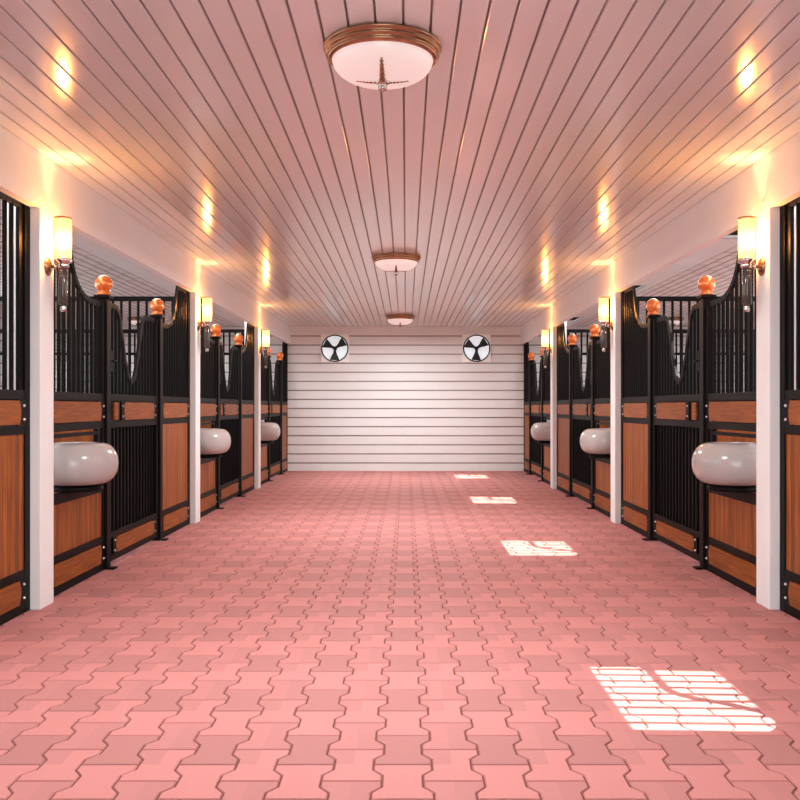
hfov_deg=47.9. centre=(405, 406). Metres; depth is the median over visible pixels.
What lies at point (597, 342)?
grille
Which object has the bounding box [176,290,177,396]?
bar
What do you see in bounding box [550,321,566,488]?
pillar
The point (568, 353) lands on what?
grille
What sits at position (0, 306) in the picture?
wall
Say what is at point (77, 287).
bar
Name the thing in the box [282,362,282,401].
grille
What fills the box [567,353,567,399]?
grille
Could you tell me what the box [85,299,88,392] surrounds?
bar
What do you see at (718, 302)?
bar
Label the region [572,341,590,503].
door
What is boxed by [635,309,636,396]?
bar
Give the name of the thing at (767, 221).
pillar
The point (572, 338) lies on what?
post
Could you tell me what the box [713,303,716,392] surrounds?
bar
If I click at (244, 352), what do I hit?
grille
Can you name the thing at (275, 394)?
door
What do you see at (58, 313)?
bar
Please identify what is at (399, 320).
ceiling lamp
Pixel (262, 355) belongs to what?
grille
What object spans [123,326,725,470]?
wall
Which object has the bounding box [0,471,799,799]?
floor
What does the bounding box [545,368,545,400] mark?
grille
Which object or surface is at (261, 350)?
grille
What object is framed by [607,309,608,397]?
bar
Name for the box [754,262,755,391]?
bar
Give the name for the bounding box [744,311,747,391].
bar
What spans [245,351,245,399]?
grille
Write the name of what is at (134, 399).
door
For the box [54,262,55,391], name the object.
bar
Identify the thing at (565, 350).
grille
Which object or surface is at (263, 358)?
grille
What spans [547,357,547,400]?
grille
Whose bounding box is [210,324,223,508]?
post
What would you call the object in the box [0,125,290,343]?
beam
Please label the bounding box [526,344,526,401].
grille
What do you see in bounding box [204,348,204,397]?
grille
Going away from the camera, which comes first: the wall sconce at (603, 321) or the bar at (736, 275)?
the bar at (736, 275)
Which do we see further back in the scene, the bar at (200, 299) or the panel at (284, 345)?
the panel at (284, 345)
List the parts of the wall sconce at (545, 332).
lamp shade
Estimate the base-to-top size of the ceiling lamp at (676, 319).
0.151 m
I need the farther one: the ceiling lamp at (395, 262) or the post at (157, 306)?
the ceiling lamp at (395, 262)
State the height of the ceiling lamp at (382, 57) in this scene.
0.175 m
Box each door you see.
[111,303,157,560]
[220,341,238,503]
[270,359,280,477]
[531,360,540,477]
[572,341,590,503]
[653,303,699,561]
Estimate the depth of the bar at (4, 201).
4.64 m
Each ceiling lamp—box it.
[127,317,140,325]
[323,22,441,91]
[372,252,420,274]
[385,315,414,326]
[669,317,683,326]
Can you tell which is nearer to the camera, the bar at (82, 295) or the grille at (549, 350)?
the bar at (82, 295)
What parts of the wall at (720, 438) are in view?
frame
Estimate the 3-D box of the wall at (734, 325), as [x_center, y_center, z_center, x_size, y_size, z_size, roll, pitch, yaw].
[5.649,-0.141,6.060,0.102,2.499,19.320,0,0,0]
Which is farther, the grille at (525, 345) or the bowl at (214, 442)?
the grille at (525, 345)
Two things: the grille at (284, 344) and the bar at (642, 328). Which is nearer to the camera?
the bar at (642, 328)
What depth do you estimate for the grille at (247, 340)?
11.77 m
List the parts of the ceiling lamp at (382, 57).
lamp shade, cast arm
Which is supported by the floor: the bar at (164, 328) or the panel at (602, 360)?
the panel at (602, 360)
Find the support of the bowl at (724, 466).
attached to the panel at (730, 547)
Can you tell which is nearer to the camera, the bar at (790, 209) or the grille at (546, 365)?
the bar at (790, 209)
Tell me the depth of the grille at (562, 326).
11.84 m
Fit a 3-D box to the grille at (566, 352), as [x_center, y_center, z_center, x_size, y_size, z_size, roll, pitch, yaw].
[2.064,-0.410,11.546,0.024,0.639,0.024,0,0,23]
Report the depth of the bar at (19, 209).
4.81 m
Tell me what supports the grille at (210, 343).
attached to the panel at (208, 360)
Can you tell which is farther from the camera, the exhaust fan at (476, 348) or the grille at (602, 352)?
the exhaust fan at (476, 348)
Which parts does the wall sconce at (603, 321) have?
lamp shade, wall plate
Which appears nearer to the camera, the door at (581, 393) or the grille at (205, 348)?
the grille at (205, 348)
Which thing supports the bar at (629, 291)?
attached to the panel at (634, 333)
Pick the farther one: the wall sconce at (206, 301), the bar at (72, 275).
the wall sconce at (206, 301)
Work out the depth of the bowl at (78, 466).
5.42 m
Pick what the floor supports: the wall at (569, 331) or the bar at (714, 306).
the wall at (569, 331)
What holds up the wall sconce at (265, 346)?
attached to the pillar at (257, 330)
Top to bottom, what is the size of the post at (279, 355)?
2.013 m
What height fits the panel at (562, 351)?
2.217 m
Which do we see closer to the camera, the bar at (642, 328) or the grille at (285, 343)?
the bar at (642, 328)
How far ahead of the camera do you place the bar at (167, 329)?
7.82 m
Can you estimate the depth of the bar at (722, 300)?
5.84 m
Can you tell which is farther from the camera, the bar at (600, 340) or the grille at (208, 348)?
the bar at (600, 340)
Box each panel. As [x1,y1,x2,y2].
[0,191,29,625]
[54,251,104,595]
[163,285,189,537]
[200,298,216,517]
[242,323,253,494]
[261,342,268,484]
[282,342,287,473]
[524,342,528,472]
[543,344,549,484]
[557,323,568,494]
[594,298,610,517]
[621,285,647,537]
[705,252,755,596]
[780,197,799,619]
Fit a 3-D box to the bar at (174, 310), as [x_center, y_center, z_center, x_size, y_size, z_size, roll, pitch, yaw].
[-2.076,-0.482,8.061,0.024,0.785,0.024,0,0,-23]
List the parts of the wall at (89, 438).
frame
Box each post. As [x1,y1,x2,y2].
[94,275,117,569]
[149,299,168,540]
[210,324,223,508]
[234,334,245,496]
[263,348,272,480]
[276,352,284,474]
[526,352,534,474]
[538,347,547,480]
[565,334,576,496]
[587,324,600,508]
[642,298,660,540]
[693,275,716,569]
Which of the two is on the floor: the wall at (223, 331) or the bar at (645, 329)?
the wall at (223, 331)
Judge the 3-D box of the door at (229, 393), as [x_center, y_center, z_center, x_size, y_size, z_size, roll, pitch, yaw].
[-2.062,0.173,10.475,0.072,1.812,1.238,0,0,0]
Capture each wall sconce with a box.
[44,216,71,311]
[197,297,211,351]
[259,329,269,367]
[542,329,551,367]
[598,297,613,351]
[737,216,765,311]
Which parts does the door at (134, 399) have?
bracket plate, latch panel, panel, bracket plate, bracket plate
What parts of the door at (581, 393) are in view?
latch panel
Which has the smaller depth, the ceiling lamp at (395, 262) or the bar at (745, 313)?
the bar at (745, 313)
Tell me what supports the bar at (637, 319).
attached to the panel at (634, 333)
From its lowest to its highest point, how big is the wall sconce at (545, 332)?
0.528 m
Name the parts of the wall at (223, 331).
frame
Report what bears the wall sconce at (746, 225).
attached to the pillar at (767, 221)
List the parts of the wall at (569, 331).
frame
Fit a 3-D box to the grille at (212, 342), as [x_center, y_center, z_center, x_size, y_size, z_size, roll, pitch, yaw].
[-2.076,-0.394,9.655,0.024,0.607,0.024,0,0,-23]
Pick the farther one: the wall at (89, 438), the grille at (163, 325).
the wall at (89, 438)
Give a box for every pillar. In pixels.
[7,203,53,609]
[190,292,199,523]
[244,321,260,488]
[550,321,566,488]
[611,292,620,523]
[756,206,795,609]
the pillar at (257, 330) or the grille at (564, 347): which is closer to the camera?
the grille at (564, 347)
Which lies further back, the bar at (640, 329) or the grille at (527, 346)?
the grille at (527, 346)
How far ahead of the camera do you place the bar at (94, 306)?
6.01 m
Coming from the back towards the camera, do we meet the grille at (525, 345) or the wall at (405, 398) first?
the wall at (405, 398)
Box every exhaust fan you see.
[321,334,348,362]
[462,334,490,362]
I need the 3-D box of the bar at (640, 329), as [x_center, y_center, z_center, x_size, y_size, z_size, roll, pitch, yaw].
[2.064,-0.410,7.906,0.024,0.639,0.024,0,0,23]
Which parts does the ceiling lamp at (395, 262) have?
lamp shade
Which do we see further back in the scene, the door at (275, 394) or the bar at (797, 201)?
the door at (275, 394)
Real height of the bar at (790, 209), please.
0.986 m
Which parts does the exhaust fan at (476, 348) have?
blade, blade, blade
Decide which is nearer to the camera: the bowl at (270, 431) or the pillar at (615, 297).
the pillar at (615, 297)
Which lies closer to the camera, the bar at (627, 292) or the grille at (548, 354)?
the bar at (627, 292)
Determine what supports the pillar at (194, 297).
on the floor
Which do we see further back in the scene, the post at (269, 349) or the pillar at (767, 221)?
the post at (269, 349)
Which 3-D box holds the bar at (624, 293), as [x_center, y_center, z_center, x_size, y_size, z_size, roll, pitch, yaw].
[2.064,-0.583,8.473,0.020,0.986,0.045,0,0,0]
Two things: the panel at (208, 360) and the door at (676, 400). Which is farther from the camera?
the panel at (208, 360)
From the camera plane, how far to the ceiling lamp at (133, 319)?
13.87 m
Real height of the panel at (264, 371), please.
2.217 m
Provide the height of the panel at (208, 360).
2.217 m
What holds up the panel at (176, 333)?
on the floor
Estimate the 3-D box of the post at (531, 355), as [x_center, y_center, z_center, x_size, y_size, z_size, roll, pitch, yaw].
[2.048,0.103,14.780,0.144,2.013,0.119,0,0,0]
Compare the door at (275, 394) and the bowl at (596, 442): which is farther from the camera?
the door at (275, 394)
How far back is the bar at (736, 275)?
5.61 m
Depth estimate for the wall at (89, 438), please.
8.60 m
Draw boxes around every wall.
[0,296,173,492]
[0,306,75,391]
[0,329,243,427]
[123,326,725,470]
[567,329,734,427]
[636,296,755,492]
[734,325,734,392]
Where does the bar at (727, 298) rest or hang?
attached to the panel at (730, 547)
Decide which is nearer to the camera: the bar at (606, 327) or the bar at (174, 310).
the bar at (174, 310)
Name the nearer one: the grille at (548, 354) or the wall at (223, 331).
the wall at (223, 331)
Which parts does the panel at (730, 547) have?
bracket plate, bracket plate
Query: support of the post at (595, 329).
on the floor
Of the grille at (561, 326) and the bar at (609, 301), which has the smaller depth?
the bar at (609, 301)
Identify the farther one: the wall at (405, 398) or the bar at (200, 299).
the wall at (405, 398)
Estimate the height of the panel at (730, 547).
2.217 m
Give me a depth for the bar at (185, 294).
8.45 m
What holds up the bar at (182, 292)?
attached to the panel at (176, 333)
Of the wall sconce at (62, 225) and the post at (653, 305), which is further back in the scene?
the post at (653, 305)
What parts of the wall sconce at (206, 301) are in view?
wall plate, lamp shade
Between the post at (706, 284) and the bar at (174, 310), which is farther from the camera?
the bar at (174, 310)
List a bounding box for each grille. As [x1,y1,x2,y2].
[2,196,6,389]
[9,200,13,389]
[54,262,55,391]
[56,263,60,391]
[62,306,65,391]
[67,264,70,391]
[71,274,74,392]
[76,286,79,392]
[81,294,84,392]
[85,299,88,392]
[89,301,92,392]
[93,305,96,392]
[163,325,163,395]
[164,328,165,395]
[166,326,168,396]
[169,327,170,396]
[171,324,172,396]
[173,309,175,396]
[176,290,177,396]
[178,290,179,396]
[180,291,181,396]
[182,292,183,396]
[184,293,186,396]
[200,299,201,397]
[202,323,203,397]
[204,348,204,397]
[205,348,206,397]
[207,348,208,397]
[209,348,209,397]
[210,343,211,397]
[212,342,213,398]
[242,353,242,399]
[243,353,243,399]
[244,352,244,399]
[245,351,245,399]
[246,347,246,399]
[247,340,247,399]
[248,327,248,399]
[249,326,249,399]
[250,327,250,399]
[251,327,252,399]
[261,350,261,400]
[262,355,262,400]
[263,358,263,400]
[264,365,264,400]
[265,368,265,400]
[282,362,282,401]
[283,351,283,401]
[284,344,284,401]
[285,343,285,401]
[525,345,525,401]
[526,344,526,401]
[527,346,527,401]
[528,362,528,401]
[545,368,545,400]
[546,365,546,400]
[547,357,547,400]
[548,354,548,400]
[549,350,549,400]
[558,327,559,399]
[560,327,560,399]
[561,326,561,399]
[562,326,562,399]
[563,339,563,399]
[564,347,564,399]
[565,350,565,399]
[566,352,566,399]
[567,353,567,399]
[568,353,568,399]
[597,342,598,398]
[599,343,599,397]
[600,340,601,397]
[602,352,603,397]
[604,352,604,397]
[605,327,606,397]
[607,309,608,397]
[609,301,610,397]
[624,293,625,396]
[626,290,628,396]
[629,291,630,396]
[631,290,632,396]
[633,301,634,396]
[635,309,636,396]
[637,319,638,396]
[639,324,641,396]
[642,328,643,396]
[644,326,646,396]
[647,327,647,395]
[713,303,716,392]
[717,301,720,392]
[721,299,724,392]
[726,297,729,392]
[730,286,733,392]
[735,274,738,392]
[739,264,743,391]
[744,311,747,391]
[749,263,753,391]
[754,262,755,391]
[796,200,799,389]
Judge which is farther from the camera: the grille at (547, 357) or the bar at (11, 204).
the grille at (547, 357)
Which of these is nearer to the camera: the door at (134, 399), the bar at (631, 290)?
the door at (134, 399)
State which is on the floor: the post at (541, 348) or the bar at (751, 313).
the post at (541, 348)
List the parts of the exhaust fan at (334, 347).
blade, blade, blade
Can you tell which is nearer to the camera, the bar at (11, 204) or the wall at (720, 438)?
the bar at (11, 204)
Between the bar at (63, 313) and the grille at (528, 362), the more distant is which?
the grille at (528, 362)
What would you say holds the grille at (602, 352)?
attached to the panel at (602, 360)
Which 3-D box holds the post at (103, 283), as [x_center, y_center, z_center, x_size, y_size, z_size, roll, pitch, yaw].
[-2.060,0.103,6.170,0.144,2.013,0.119,0,0,0]
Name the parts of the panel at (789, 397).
bracket plate, bracket plate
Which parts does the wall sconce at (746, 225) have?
lamp shade, knob, wall plate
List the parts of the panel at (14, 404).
bracket plate, bracket plate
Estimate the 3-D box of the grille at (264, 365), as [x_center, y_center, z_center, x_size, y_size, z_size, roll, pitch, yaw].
[-2.076,-0.397,13.136,0.024,0.615,0.024,0,0,23]
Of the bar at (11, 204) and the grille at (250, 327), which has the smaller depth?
the bar at (11, 204)
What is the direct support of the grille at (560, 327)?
attached to the panel at (562, 351)
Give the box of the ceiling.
[0,0,799,326]
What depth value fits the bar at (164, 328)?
7.74 m
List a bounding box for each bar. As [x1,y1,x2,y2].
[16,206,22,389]
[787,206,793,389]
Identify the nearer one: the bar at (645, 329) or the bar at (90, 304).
the bar at (90, 304)
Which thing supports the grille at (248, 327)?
attached to the panel at (248, 351)
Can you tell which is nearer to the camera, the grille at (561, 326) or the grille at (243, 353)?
the grille at (243, 353)
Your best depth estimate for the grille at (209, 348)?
9.49 m
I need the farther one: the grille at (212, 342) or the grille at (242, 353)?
the grille at (242, 353)
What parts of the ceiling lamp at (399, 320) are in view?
lamp shade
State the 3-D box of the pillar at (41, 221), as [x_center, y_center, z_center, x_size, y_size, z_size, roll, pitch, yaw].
[-2.095,-0.141,5.015,0.190,2.499,0.190,0,0,0]
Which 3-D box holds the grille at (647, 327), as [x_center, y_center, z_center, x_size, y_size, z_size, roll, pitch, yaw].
[2.064,-0.394,7.673,0.024,0.607,0.024,0,0,23]
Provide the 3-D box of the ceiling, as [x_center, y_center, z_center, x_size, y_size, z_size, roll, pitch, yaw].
[-0.006,-1.615,6.060,11.388,0.451,19.320,0,0,0]
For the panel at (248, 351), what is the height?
2.217 m
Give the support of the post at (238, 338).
on the floor
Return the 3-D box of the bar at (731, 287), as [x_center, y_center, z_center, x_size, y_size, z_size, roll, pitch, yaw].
[2.064,-0.429,5.697,0.024,0.678,0.024,0,0,-23]
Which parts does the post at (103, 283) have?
foot plate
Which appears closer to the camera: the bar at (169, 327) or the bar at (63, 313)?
the bar at (63, 313)
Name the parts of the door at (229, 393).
latch panel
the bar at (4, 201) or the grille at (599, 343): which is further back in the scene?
the grille at (599, 343)
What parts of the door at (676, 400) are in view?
bracket plate, bracket plate, panel, bracket plate, latch panel, bracket plate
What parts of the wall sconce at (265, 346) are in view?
lamp shade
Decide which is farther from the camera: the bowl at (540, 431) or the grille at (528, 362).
the grille at (528, 362)
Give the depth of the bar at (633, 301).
8.13 m
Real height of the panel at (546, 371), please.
2.217 m
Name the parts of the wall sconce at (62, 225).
wall plate, lamp shade, knob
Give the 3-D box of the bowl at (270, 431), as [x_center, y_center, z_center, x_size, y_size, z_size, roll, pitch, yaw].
[-2.050,0.370,12.880,0.500,0.297,0.500,0,0,0]
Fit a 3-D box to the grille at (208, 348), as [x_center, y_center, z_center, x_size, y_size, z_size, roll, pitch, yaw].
[-2.076,-0.407,9.417,0.024,0.635,0.024,0,0,-23]
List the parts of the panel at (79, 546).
bracket plate, bracket plate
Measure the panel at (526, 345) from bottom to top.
2.217 m
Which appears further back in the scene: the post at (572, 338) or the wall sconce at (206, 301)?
the post at (572, 338)
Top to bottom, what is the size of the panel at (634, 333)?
2.217 m
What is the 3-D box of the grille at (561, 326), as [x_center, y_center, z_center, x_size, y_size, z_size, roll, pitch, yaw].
[2.064,-0.590,11.935,0.024,0.999,0.024,0,0,23]
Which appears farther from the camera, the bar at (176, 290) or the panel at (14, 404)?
the bar at (176, 290)
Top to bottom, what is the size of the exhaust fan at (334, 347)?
0.486 m
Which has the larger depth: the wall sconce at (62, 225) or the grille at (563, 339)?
the grille at (563, 339)
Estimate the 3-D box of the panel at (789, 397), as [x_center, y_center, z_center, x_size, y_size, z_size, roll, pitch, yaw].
[2.059,0.001,4.410,0.054,2.217,1.020,0,0,0]
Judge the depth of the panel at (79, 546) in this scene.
5.67 m
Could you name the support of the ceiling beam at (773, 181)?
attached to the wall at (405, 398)
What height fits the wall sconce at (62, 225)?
0.528 m
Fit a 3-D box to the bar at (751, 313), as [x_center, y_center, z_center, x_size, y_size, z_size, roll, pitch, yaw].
[2.064,-0.590,5.379,0.024,0.999,0.024,0,0,-23]
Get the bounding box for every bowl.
[54,442,118,492]
[200,428,230,457]
[261,422,279,443]
[531,422,549,443]
[580,428,610,457]
[691,442,755,492]
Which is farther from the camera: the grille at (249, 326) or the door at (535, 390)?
the door at (535, 390)
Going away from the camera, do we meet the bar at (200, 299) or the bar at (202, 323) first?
the bar at (200, 299)

